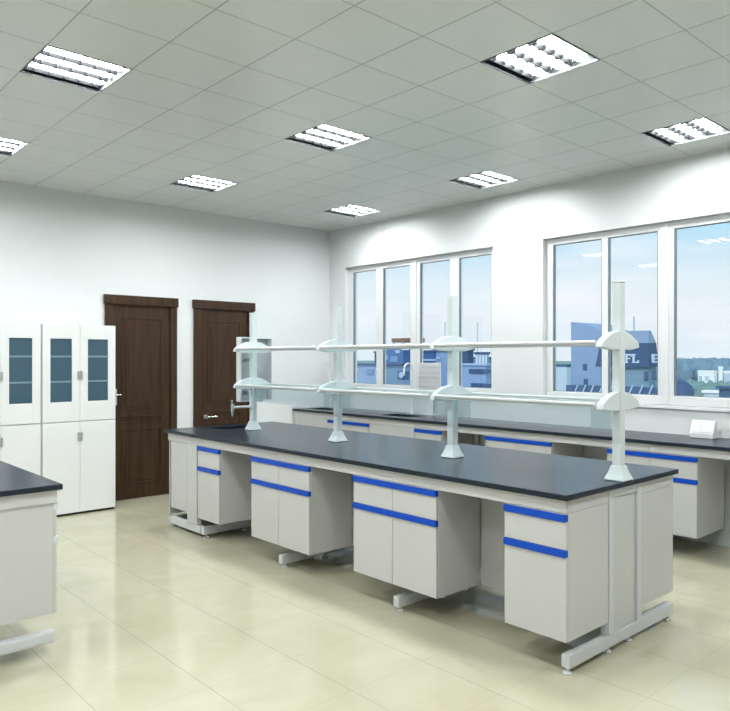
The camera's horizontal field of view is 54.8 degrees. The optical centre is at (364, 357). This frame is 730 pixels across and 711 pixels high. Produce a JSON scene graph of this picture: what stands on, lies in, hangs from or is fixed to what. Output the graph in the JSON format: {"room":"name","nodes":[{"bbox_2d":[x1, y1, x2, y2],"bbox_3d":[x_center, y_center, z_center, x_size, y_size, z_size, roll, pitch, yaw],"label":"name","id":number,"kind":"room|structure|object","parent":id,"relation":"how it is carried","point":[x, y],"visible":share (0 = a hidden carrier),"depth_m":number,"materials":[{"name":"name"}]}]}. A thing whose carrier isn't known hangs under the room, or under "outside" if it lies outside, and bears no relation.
{"room":"science laboratory","nodes":[
{"label":"science laboratory","id":0,"kind":"room"},
{"bbox_2d":[0,181,328,500],"bbox_3d":[-3.580,-0.180,6.483,8.720,3.320,0.200,0,0,-42],"label":"wall","id":1,"kind":"structure","parent":0,"point":[61,251],"depth_m":7.71,"materials":[{"name":"paint"}]},
{"bbox_2d":[104,294,178,500],"bbox_3d":[-2.337,0.416,7.417,0.815,2.128,0.078,0,0,-42],"label":"door","id":2,"kind":"structure","parent":1,"relation":"in","point":[145,327],"depth_m":7.45,"materials":[{"name":"brown wood"}]},
{"bbox_2d":[192,299,254,426],"bbox_3d":[-1.599,0.416,8.083,0.809,2.128,0.078,0,0,-42],"label":"door","id":3,"kind":"structure","parent":1,"relation":"in","point":[217,325],"depth_m":8.04,"materials":[{"name":"brown wood"}]},
{"bbox_2d":[295,416,327,427],"bbox_3d":[-0.471,1.022,8.695,0.500,0.597,0.645,0,0,-42],"label":"base cabinet","id":4,"kind":"object","parent":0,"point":[300,420],"visible":0.2,"depth_m":8.52,"materials":[{"name":"white laminate"}]},
{"bbox_2d":[0,0,729,231],"bbox_3d":[-0.276,-1.650,2.789,8.270,0.020,9.710,0,0,-42],"label":"ceiling","id":5,"kind":"structure","parent":0,"point":[215,89],"depth_m":4.42,"materials":[{"name":"white tile"}]},
{"bbox_2d":[0,137,28,155],"bbox_3d":[-2.893,-1.685,5.390,0.463,0.098,0.463,0,0,-42],"label":"ceiling lamp","id":6,"kind":"object","parent":5,"relation":"attached to","point":[8,147],"visible":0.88,"depth_m":5.51,"materials":[{"name":"grey metal"}]},
{"bbox_2d":[20,45,131,91],"bbox_3d":[-1.651,-1.685,4.016,0.463,0.098,0.463,0,0,-42],"label":"ceiling lamp","id":7,"kind":"object","parent":5,"relation":"attached to","point":[52,63],"visible":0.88,"depth_m":4.04,"materials":[{"name":"grey metal"}]},
{"bbox_2d":[170,175,237,191],"bbox_3d":[-1.518,-1.685,6.632,0.463,0.098,0.463,0,0,-42],"label":"ceiling lamp","id":8,"kind":"object","parent":5,"relation":"attached to","point":[197,182],"visible":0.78,"depth_m":6.68,"materials":[{"name":"grey metal"}]},
{"bbox_2d":[285,124,371,150],"bbox_3d":[-0.277,-1.685,5.258,0.463,0.098,0.463,0,0,-42],"label":"ceiling lamp","id":9,"kind":"object","parent":5,"relation":"attached to","point":[323,136],"visible":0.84,"depth_m":5.30,"materials":[{"name":"grey metal"}]},
{"bbox_2d":[323,205,379,216],"bbox_3d":[-0.144,-1.685,7.873,0.463,0.098,0.463,0,0,-42],"label":"ceiling lamp","id":10,"kind":"object","parent":5,"relation":"attached to","point":[349,210],"visible":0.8,"depth_m":7.93,"materials":[{"name":"grey metal"}]},
{"bbox_2d":[449,171,518,188],"bbox_3d":[1.097,-1.685,6.499,0.463,0.098,0.463,0,0,-42],"label":"ceiling lamp","id":11,"kind":"object","parent":5,"relation":"attached to","point":[485,179],"visible":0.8,"depth_m":6.55,"materials":[{"name":"grey metal"}]},
{"bbox_2d":[480,33,599,83],"bbox_3d":[0.965,-1.685,3.883,0.463,0.098,0.463,0,0,-42],"label":"ceiling lamp","id":12,"kind":"object","parent":5,"relation":"attached to","point":[550,55],"visible":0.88,"depth_m":3.91,"materials":[{"name":"grey metal"}]},
{"bbox_2d":[640,117,729,145],"bbox_3d":[2.339,-1.685,5.125,0.463,0.098,0.463,0,0,-42],"label":"ceiling lamp","id":13,"kind":"object","parent":5,"relation":"attached to","point":[702,128],"visible":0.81,"depth_m":5.17,"materials":[{"name":"grey metal"}]},
{"bbox_2d":[0,494,729,710],"bbox_3d":[-0.258,1.580,2.806,8.720,0.200,10.110,0,0,-42],"label":"floor","id":14,"kind":"structure","parent":0,"point":[152,614],"depth_m":3.63,"materials":[{"name":"tile"}]},
{"bbox_2d":[0,322,40,475],"bbox_3d":[-3.323,0.584,6.319,0.691,1.793,0.357,0,0,-42],"label":"tall cabinet","id":15,"kind":"object","parent":14,"relation":"on","point":[20,343],"visible":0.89,"depth_m":6.32,"materials":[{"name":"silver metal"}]},
{"bbox_2d":[0,490,56,655],"bbox_3d":[-2.760,1.069,4.051,1.097,0.821,2.432,0,0,-42],"label":"frame","id":16,"kind":"object","parent":14,"relation":"on","point":[47,636],"visible":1,"depth_m":3.43,"materials":[{"name":"silver metal"}]},
{"bbox_2d":[0,503,58,625],"bbox_3d":[-1.926,0.999,3.583,0.510,0.552,0.600,0,0,-42],"label":"base cabinet","id":17,"kind":"object","parent":16,"relation":"attached to","point":[29,539],"visible":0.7,"depth_m":3.44,"materials":[{"name":"white laminate"}]},
{"bbox_2d":[0,461,62,496],"bbox_3d":[-2.761,0.644,4.054,1.138,0.028,2.482,0,0,-42],"label":"countertop","id":18,"kind":"structure","parent":16,"relation":"on","point":[14,480],"depth_m":3.56,"materials":[{"name":"black stone"}]},
{"bbox_2d":[41,324,114,516],"bbox_3d":[-2.806,0.584,6.786,0.689,1.793,0.357,0,0,-42],"label":"tall cabinet","id":19,"kind":"object","parent":14,"relation":"on","point":[78,361],"visible":0.94,"depth_m":6.65,"materials":[{"name":"white metal"}]},
{"bbox_2d":[168,427,672,675],"bbox_3d":[0.002,1.069,5.100,1.104,0.821,3.994,0,0,-42],"label":"frame","id":20,"kind":"object","parent":14,"relation":"on","point":[626,619],"visible":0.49,"depth_m":3.76,"materials":[{"name":"silver metal"}]},
{"bbox_2d":[171,441,187,511],"bbox_3d":[-1.203,1.018,6.420,1.076,0.585,0.290,0,0,-42],"label":"base cabinet","id":21,"kind":"object","parent":20,"relation":"attached to","point":[178,449],"visible":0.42,"depth_m":6.05,"materials":[{"name":"white laminate"}]},
{"bbox_2d":[197,446,252,524],"bbox_3d":[-1.128,1.022,5.805,0.390,0.597,0.343,0,0,-42],"label":"base cabinet","id":22,"kind":"object","parent":20,"relation":"attached to","point":[224,485],"visible":0.91,"depth_m":5.65,"materials":[{"name":"white laminate"}]},
{"bbox_2d":[250,456,351,554],"bbox_3d":[-0.470,1.022,5.077,0.390,0.597,0.701,0,0,-42],"label":"base cabinet","id":23,"kind":"object","parent":20,"relation":"attached to","point":[304,509],"visible":0.98,"depth_m":4.86,"materials":[{"name":"white laminate"}]},
{"bbox_2d":[353,475,479,598],"bbox_3d":[0.297,1.022,4.228,0.390,0.597,0.688,0,0,-42],"label":"base cabinet","id":24,"kind":"object","parent":20,"relation":"attached to","point":[422,540],"visible":1,"depth_m":4.03,"materials":[{"name":"white laminate"}]},
{"bbox_2d":[164,421,678,500],"bbox_3d":[0.004,0.644,5.093,1.155,0.028,4.017,0,0,-42],"label":"countertop","id":25,"kind":"structure","parent":20,"relation":"on","point":[551,476],"depth_m":4.36,"materials":[{"name":"black stone"}]},
{"bbox_2d":[233,281,638,481],"bbox_3d":[0.160,0.117,4.899,0.392,1.023,3.520,0,0,-42],"label":"rack","id":26,"kind":"object","parent":25,"relation":"on","point":[617,401],"visible":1,"depth_m":4.44,"materials":[{"name":"silver metal"}]},
{"bbox_2d":[231,400,251,416],"bbox_3d":[-1.074,0.432,6.080,0.211,0.145,0.042,0,0,-45],"label":"water tap","id":27,"kind":"object","parent":26,"relation":"attached to","point":[249,406],"visible":1,"depth_m":6.04,"materials":[{"name":"metal"}]},
{"bbox_2d":[236,337,271,401],"bbox_3d":[-0.967,0.103,6.321,0.340,0.574,0.157,0,0,-42],"label":"board","id":28,"kind":"object","parent":26,"relation":"attached to","point":[264,360],"visible":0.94,"depth_m":6.40,"materials":[{"name":"grey"}]},
{"bbox_2d":[258,384,319,390],"bbox_3d":[-0.600,0.238,5.735,0.360,0.009,1.103,0,0,-42],"label":"glass shelf","id":29,"kind":"object","parent":26,"relation":"attached to","point":[299,387],"depth_m":5.64,"materials":[{"name":"clear glass"}]},
{"bbox_2d":[344,388,432,395],"bbox_3d":[0.168,0.238,4.886,0.360,0.009,1.083,0,0,-42],"label":"glass shelf","id":30,"kind":"object","parent":26,"relation":"attached to","point":[369,391],"depth_m":4.84,"materials":[{"name":"glass"}]},
{"bbox_2d":[460,394,598,404],"bbox_3d":[0.925,0.238,4.047,0.360,0.009,1.073,0,0,-42],"label":"glass shelf","id":31,"kind":"object","parent":26,"relation":"attached to","point":[508,398],"depth_m":3.96,"materials":[{"name":"glass"}]},
{"bbox_2d":[503,503,607,642],"bbox_3d":[0.949,1.022,3.506,0.390,0.597,0.350,0,0,-42],"label":"base cabinet","id":32,"kind":"object","parent":20,"relation":"attached to","point":[556,563],"visible":0.97,"depth_m":3.38,"materials":[{"name":"white laminate"}]},
{"bbox_2d":[641,485,672,605],"bbox_3d":[1.489,1.022,3.994,0.381,0.597,0.350,0,0,-42],"label":"base cabinet","id":33,"kind":"object","parent":20,"relation":"attached to","point":[656,505],"visible":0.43,"depth_m":3.85,"materials":[{"name":"white laminate"}]},
{"bbox_2d":[295,411,729,459],"bbox_3d":[1.602,1.069,6.433,0.546,0.821,6.796,0,0,-42],"label":"frame","id":34,"kind":"object","parent":14,"relation":"on","point":[716,454],"visible":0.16,"depth_m":6.12,"materials":[{"name":"silver metal"}]},
{"bbox_2d":[292,406,729,451],"bbox_3d":[1.598,0.644,6.434,0.599,0.028,6.805,0,0,-42],"label":"countertop","id":35,"kind":"structure","parent":34,"relation":"on","point":[677,440],"depth_m":6.27,"materials":[{"name":"black stone"}]},
{"bbox_2d":[322,362,332,406],"bbox_3d":[-0.477,0.341,8.960,0.166,0.576,0.077,0,0,-42],"label":"tap","id":36,"kind":"object","parent":35,"relation":"on","point":[330,400],"visible":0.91,"depth_m":8.99,"materials":[{"name":"white metal"}]},
{"bbox_2d":[403,363,415,413],"bbox_3d":[0.495,0.341,7.884,0.166,0.576,0.077,0,0,-42],"label":"tap","id":37,"kind":"object","parent":35,"relation":"on","point":[412,406],"visible":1,"depth_m":7.92,"materials":[{"name":"white metal"}]},
{"bbox_2d":[418,363,440,414],"bbox_3d":[0.713,0.342,7.777,0.085,0.574,0.325,0,0,-42],"label":"drying rack","id":38,"kind":"object","parent":35,"relation":"on","point":[429,373],"visible":0.8,"depth_m":7.77,"materials":[{"name":"white plastic"}]},
{"bbox_2d":[690,420,716,438],"bbox_3d":[2.658,0.562,5.535,0.075,0.134,0.180,0,0,-42],"label":"box","id":39,"kind":"object","parent":35,"relation":"on","point":[699,428],"visible":1,"depth_m":5.51,"materials":[{"name":"white plastic"}]},
{"bbox_2d":[329,148,729,546],"bbox_3d":[2.866,-0.180,5.629,0.200,3.320,9.710,0,0,-42],"label":"wall","id":40,"kind":"structure","parent":0,"point":[517,226],"depth_m":6.84,"materials":[{"name":"paint"}]},
{"bbox_2d":[327,419,368,432],"bbox_3d":[-0.016,1.022,8.184,0.510,0.597,0.715,0,0,-42],"label":"base cabinet","id":41,"kind":"object","parent":40,"relation":"attached to","point":[346,425],"visible":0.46,"depth_m":7.94,"materials":[{"name":"white laminate"}]},
{"bbox_2d":[369,423,414,437],"bbox_3d":[0.461,1.022,7.664,0.500,0.597,0.685,0,0,-42],"label":"base cabinet","id":42,"kind":"object","parent":40,"relation":"attached to","point":[409,432],"visible":0.11,"depth_m":7.48,"materials":[{"name":"white laminate"}]},
{"bbox_2d":[349,248,492,392],"bbox_3d":[0.564,-0.357,8.098,0.135,1.565,2.360,0,0,-42],"label":"window","id":43,"kind":"structure","parent":40,"relation":"in","point":[416,265],"depth_m":8.12,"materials":[{"name":"white plastic"}]},
{"bbox_2d":[414,428,472,444],"bbox_3d":[0.812,1.022,7.268,0.510,0.597,0.364,0,0,-42],"label":"base cabinet","id":44,"kind":"object","parent":40,"relation":"attached to","point":[428,434],"visible":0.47,"depth_m":7.14,"materials":[{"name":"white laminate"}]},
{"bbox_2d":[484,435,581,457],"bbox_3d":[1.538,1.022,6.464,0.510,0.597,0.711,0,0,-42],"label":"base cabinet","id":45,"kind":"object","parent":40,"relation":"attached to","point":[565,449],"visible":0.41,"depth_m":6.25,"materials":[{"name":"white laminate"}]},
{"bbox_2d":[546,213,729,411],"bbox_3d":[2.522,-0.357,5.931,0.135,1.565,2.360,0,0,-42],"label":"window","id":46,"kind":"structure","parent":40,"relation":"in","point":[667,396],"depth_m":5.97,"materials":[{"name":"white plastic"}]},
{"bbox_2d":[606,448,723,538],"bbox_3d":[2.361,1.022,5.553,0.510,0.597,0.708,0,0,-42],"label":"base cabinet","id":47,"kind":"object","parent":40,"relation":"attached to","point":[698,486],"visible":0.59,"depth_m":5.24,"materials":[{"name":"white laminate"}]},
{"label":"outside","id":48,"kind":"structure","parent":0,"visible":0},
{"bbox_2d":[357,361,656,386],"bbox_3d":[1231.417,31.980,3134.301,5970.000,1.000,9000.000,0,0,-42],"label":"ground","id":49,"kind":"structure","parent":48,"point":[557,362],"depth_m":4715.92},
{"bbox_2d":[357,363,409,384],"bbox_3d":[4.139,16.304,135.285,9.138,30.353,19.407,0,0,-42],"label":"building","id":50,"kind":"structure","parent":49,"relation":"on","point":[366,372],"depth_m":133.10,"materials":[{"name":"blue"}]},
{"bbox_2d":[386,349,409,363],"bbox_3d":[11.375,13.926,215.179,6.104,35.108,11.063,0,0,-42],"label":"apartment block","id":51,"kind":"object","parent":49,"relation":"on","point":[401,356],"visible":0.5,"depth_m":212.69,"materials":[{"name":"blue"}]},
{"bbox_2d":[391,338,424,343],"bbox_3d":[13.230,-4.860,216.554,6.000,2.214,8.386,0,0,-42],"label":"pavilion","id":52,"kind":"object","parent":51,"relation":"on","point":[394,340],"visible":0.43,"depth_m":215.25,"materials":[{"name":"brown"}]},
{"bbox_2d":[423,350,435,362],"bbox_3d":[22.350,14.495,231.965,4.897,33.970,10.060,0,0,-42],"label":"building","id":53,"kind":"structure","parent":49,"relation":"on","point":[429,356],"depth_m":230.25,"materials":[{"name":"blue"}]},
{"bbox_2d":[434,350,463,385],"bbox_3d":[19.075,14.823,160.139,3.729,33.315,5.708,0,0,-42],"label":"block","id":54,"kind":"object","parent":49,"relation":"on","point":[441,356],"visible":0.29,"depth_m":159.33,"materials":[{"name":"blue"}]},
{"bbox_2d":[462,349,474,362],"bbox_3d":[27.730,14.475,194.790,2.935,34.009,4.537,0,0,-42],"label":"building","id":55,"kind":"structure","parent":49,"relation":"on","point":[467,356],"depth_m":193.23,"materials":[{"name":"blue"}]},
{"bbox_2d":[462,363,490,387],"bbox_3d":[23.644,16.310,141.242,5.172,30.340,11.368,0,0,-42],"label":"office block","id":56,"kind":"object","parent":49,"relation":"on","point":[473,374],"visible":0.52,"depth_m":139.47,"materials":[{"name":"blue"}]},
{"bbox_2d":[474,352,489,362],"bbox_3d":[40.252,14.761,240.606,3.049,33.437,5.454,0,0,-42],"label":"stepped tower","id":57,"kind":"structure","parent":49,"relation":"on","point":[480,357],"depth_m":239.54,"materials":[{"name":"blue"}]},
{"bbox_2d":[556,364,570,390],"bbox_3d":[102.037,17.439,369.514,7.482,28.083,13.611,0,0,-42],"label":"building","id":58,"kind":"structure","parent":49,"relation":"on","point":[563,371],"depth_m":364.19,"materials":[{"name":"blue"}]},
{"bbox_2d":[571,322,626,384],"bbox_3d":[99.874,8.292,295.701,25.300,46.377,14.888,0,0,-42],"label":"office tower","id":59,"kind":"structure","parent":49,"relation":"on","point":[584,371],"depth_m":288.31,"materials":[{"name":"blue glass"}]},
{"bbox_2d":[566,385,656,394],"bbox_3d":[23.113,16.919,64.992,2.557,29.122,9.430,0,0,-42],"label":"terrace","id":60,"kind":"object","parent":49,"relation":"on","point":[632,389],"visible":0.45,"depth_m":64.61,"materials":[{"name":"blue"}]},
{"bbox_2d":[595,317,656,386],"bbox_3d":[84.968,9.457,223.598,26.500,44.046,26.993,0,0,-42],"label":"building","id":61,"kind":"structure","parent":49,"relation":"on","point":[641,362],"depth_m":209.44,"materials":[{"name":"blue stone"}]},
{"bbox_2d":[677,380,694,395],"bbox_3d":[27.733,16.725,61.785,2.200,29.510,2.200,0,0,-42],"label":"dome","id":62,"kind":"object","parent":49,"relation":"on","point":[684,388],"visible":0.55,"depth_m":60.92,"materials":[{"name":"blue"}]},
{"bbox_2d":[656,357,729,381],"bbox_3d":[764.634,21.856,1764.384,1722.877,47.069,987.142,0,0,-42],"label":"forest","id":63,"kind":"object","parent":49,"relation":"on","point":[687,368],"visible":0.45,"depth_m":889.78,"materials":[{"name":"green plant"}]},
{"bbox_2d":[698,370,716,382],"bbox_3d":[331.815,21.842,682.146,7.754,19.276,15.586,0,0,-42],"label":"building","id":64,"kind":"structure","parent":49,"relation":"on","point":[703,375],"depth_m":678.40,"materials":[{"name":"white"}]},
{"bbox_2d":[686,379,729,395],"bbox_3d":[257.597,27.510,537.153,152.386,19.520,109.957,0,0,-42],"label":"cluster","id":65,"kind":"object","parent":49,"relation":"on","point":[697,386],"visible":0.12,"depth_m":520.40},
{"bbox_2d":[701,390,718,396],"bbox_3d":[57.458,18.422,116.251,1.741,26.115,3.014,0,0,-42],"label":"white hall","id":66,"kind":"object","parent":49,"relation":"on","point":[708,393],"visible":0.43,"depth_m":115.81,"materials":[{"name":"white"}]},
{"bbox_2d":[718,366,722,381],"bbox_3d":[333.932,19.783,660.830,2.214,23.394,4.018,0,0,-42],"label":"tower","id":67,"kind":"structure","parent":49,"relation":"on","point":[720,368],"depth_m":660.26,"materials":[{"name":"white"}]},
{"bbox_2d":[715,386,729,396],"bbox_3d":[44.665,17.469,85.698,1.790,28.022,3.152,0,0,-42],"label":"grey hall","id":68,"kind":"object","parent":49,"relation":"on","point":[724,391],"visible":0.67,"depth_m":85.75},
{"bbox_2d":[724,371,729,382],"bbox_3d":[321.795,21.458,617.338,5.887,20.044,11.908,0,0,-42],"label":"building","id":69,"kind":"structure","parent":49,"relation":"on","point":[726,373],"depth_m":618.07,"materials":[{"name":"white"}]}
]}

